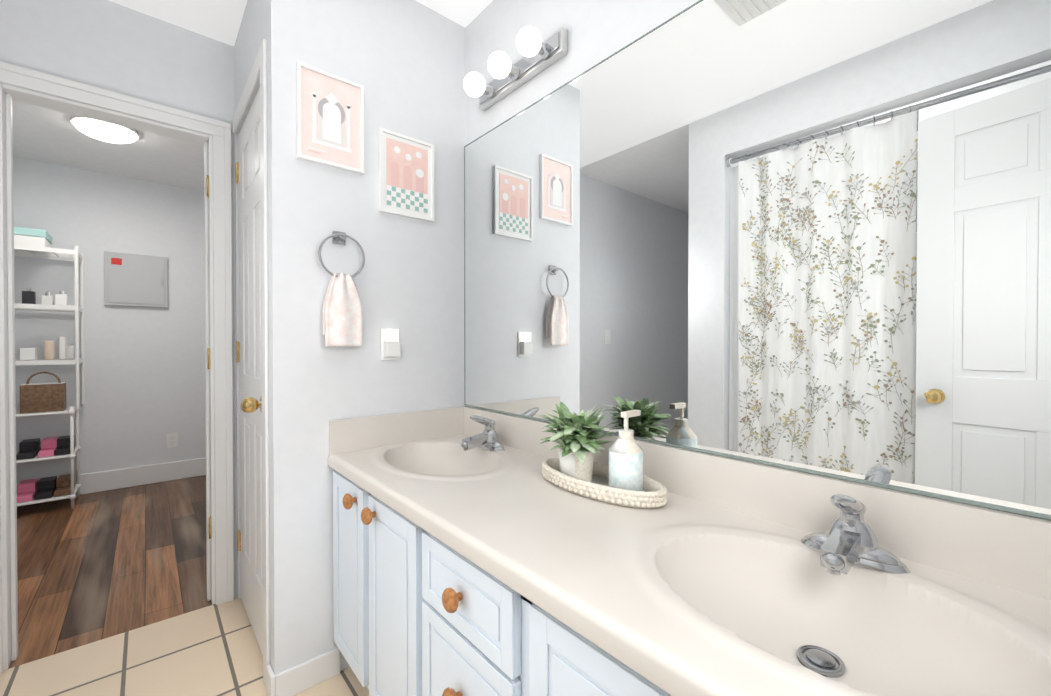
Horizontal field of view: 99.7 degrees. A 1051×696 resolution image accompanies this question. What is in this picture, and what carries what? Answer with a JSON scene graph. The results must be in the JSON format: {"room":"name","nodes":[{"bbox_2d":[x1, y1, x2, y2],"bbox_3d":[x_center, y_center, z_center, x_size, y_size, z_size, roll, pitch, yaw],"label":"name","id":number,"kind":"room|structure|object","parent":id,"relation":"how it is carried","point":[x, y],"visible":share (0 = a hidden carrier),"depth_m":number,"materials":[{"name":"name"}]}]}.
{"room":"bathroom","nodes":[
{"label":"bathroom","id":0,"kind":"room"},
{"bbox_2d":[0,475,368,695],"bbox_3d":[-1.821,1.147,1.257,3.375,0.060,5.320,0,1,-41],"label":"floor","id":1,"kind":"structure","parent":0,"point":[112,593],"depth_m":1.89,"materials":[{"name":"wood"}]},
{"bbox_2d":[14,226,84,508],"bbox_3d":[-3.365,0.156,3.013,0.499,1.890,0.350,0,1,-41],"label":"wire shelf","id":2,"kind":"object","parent":1,"relation":"on","point":[39,399],"visible":1,"depth_m":3.01,"materials":[{"name":"white metal"}]},
{"bbox_2d":[328,406,1050,695],"bbox_3d":[0.084,0.679,1.023,0.574,0.882,1.698,0,1,-41],"label":"bathroom vanity","id":3,"kind":"object","parent":1,"relation":"on","point":[476,552],"visible":0.94,"depth_m":0.78,"materials":[{"name":"stone"}]},
{"bbox_2d":[536,402,666,508],"bbox_3d":[0.182,0.253,1.132,0.214,0.211,0.382,0,1,-41],"label":"tray","id":4,"kind":"object","parent":3,"relation":"on","point":[620,479],"visible":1,"depth_m":1.10,"materials":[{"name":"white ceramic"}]},
{"bbox_2d":[12,0,492,190],"bbox_3d":[-1.783,-1.363,1.266,3.475,0.080,5.320,0,1,-41],"label":"ceiling","id":5,"kind":"structure","parent":0,"point":[42,134],"depth_m":2.83,"materials":[{"name":"paint"}]},
{"bbox_2d":[71,115,138,143],"bbox_3d":[-2.533,-1.316,2.678,0.300,0.106,0.300,0,1,-41],"label":"closet ceiling light","id":6,"kind":"object","parent":5,"relation":"attached to","point":[105,131],"visible":0.83,"depth_m":2.62,"materials":[{"name":"white glass"}]},
{"bbox_2d":[0,0,698,673],"bbox_3d":[-1.821,-0.102,1.245,3.375,2.440,5.320,0,1,-41],"label":"wall","id":7,"kind":"structure","parent":0,"point":[408,64],"depth_m":1.69,"materials":[{"name":"paint"}]},
{"bbox_2d":[104,251,167,306],"bbox_3d":[-3.075,-0.536,3.509,0.375,0.408,0.041,0,1,-41],"label":"electrical panel","id":8,"kind":"object","parent":7,"relation":"attached to","point":[134,280],"visible":0.96,"depth_m":3.49,"materials":[{"name":"grey metal"}]},
{"bbox_2d":[0,39,339,695],"bbox_3d":[-2.369,0.058,1.831,3.100,2.108,3.520,0,1,-41],"label":"trim","id":9,"kind":"structure","parent":7,"relation":"attached to","point":[56,93],"depth_m":1.68,"materials":[{"name":"white wood"}]},
{"bbox_2d":[166,433,177,447],"bbox_3d":[-2.926,0.765,3.671,0.072,0.116,0.007,0,1,-41],"label":"electrical outlet","id":10,"kind":"object","parent":7,"relation":"attached to","point":[172,439],"visible":1,"depth_m":3.67,"materials":[{"name":"white plastic"}]},
{"bbox_2d":[206,175,211,538],"bbox_3d":[-1.371,0.041,1.919,0.010,1.560,0.043,0,1,-41],"label":"jamb hinge","id":11,"kind":"object","parent":7,"relation":"attached to","point":[210,525],"visible":0.98,"depth_m":1.90,"materials":[{"name":"gold metal"}]},
{"bbox_2d":[235,87,262,654],"bbox_3d":[-1.076,0.089,1.710,0.104,2.025,0.604,0,1,-41],"label":"door","id":12,"kind":"structure","parent":7,"relation":"in","point":[247,170],"depth_m":1.73,"materials":[{"name":"white wood"}]},
{"bbox_2d":[296,61,363,173],"bbox_3d":[-0.651,-0.763,1.488,0.212,0.303,0.017,0,1,-41],"label":"framed artwork","id":13,"kind":"object","parent":7,"relation":"attached to","point":[330,119],"visible":1,"depth_m":1.48,"materials":[{"name":"white"}]},
{"bbox_2d":[318,231,364,345],"bbox_3d":[-0.617,-0.201,1.491,0.152,0.391,0.066,0,1,-41],"label":"towel ring","id":14,"kind":"object","parent":7,"relation":"attached to","point":[342,316],"visible":1,"depth_m":1.47,"materials":[{"name":"white fabric"}]},
{"bbox_2d":[323,273,361,345],"bbox_3d":[-0.613,-0.128,1.487,0.120,0.245,0.054,0,1,-41],"label":"towel","id":15,"kind":"object","parent":14,"relation":"hanging from","point":[342,308],"depth_m":1.47,"materials":[{"name":"white fabric"}]},
{"bbox_2d":[381,328,399,359],"bbox_3d":[-0.489,-0.014,1.623,0.072,0.116,0.033,0,1,-41],"label":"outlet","id":16,"kind":"object","parent":7,"relation":"attached to","point":[390,343],"visible":0.98,"depth_m":1.61,"materials":[{"name":"white plastic"}]},
{"bbox_2d":[378,127,433,221],"bbox_3d":[-0.444,-0.643,1.666,0.218,0.297,0.017,0,1,-41],"label":"framed artwork","id":17,"kind":"object","parent":7,"relation":"attached to","point":[405,176],"visible":1,"depth_m":1.66,"materials":[{"name":"white"}]},
{"bbox_2d":[464,26,567,110],"bbox_3d":[-0.069,-0.956,1.518,0.144,0.089,0.454,0,1,-41],"label":"sconce","id":18,"kind":"object","parent":7,"relation":"attached to","point":[537,53],"visible":1,"depth_m":1.47,"materials":[{"name":"silver metal"}]},
{"bbox_2d":[464,0,1050,519],"bbox_3d":[0.393,-0.290,1.088,0.008,1.074,1.986,0,1,-41],"label":"mirror","id":19,"kind":"object","parent":7,"relation":"attached to","point":[810,236],"visible":1,"depth_m":0.90,"materials":[{"name":"grey mirror"}]}
]}

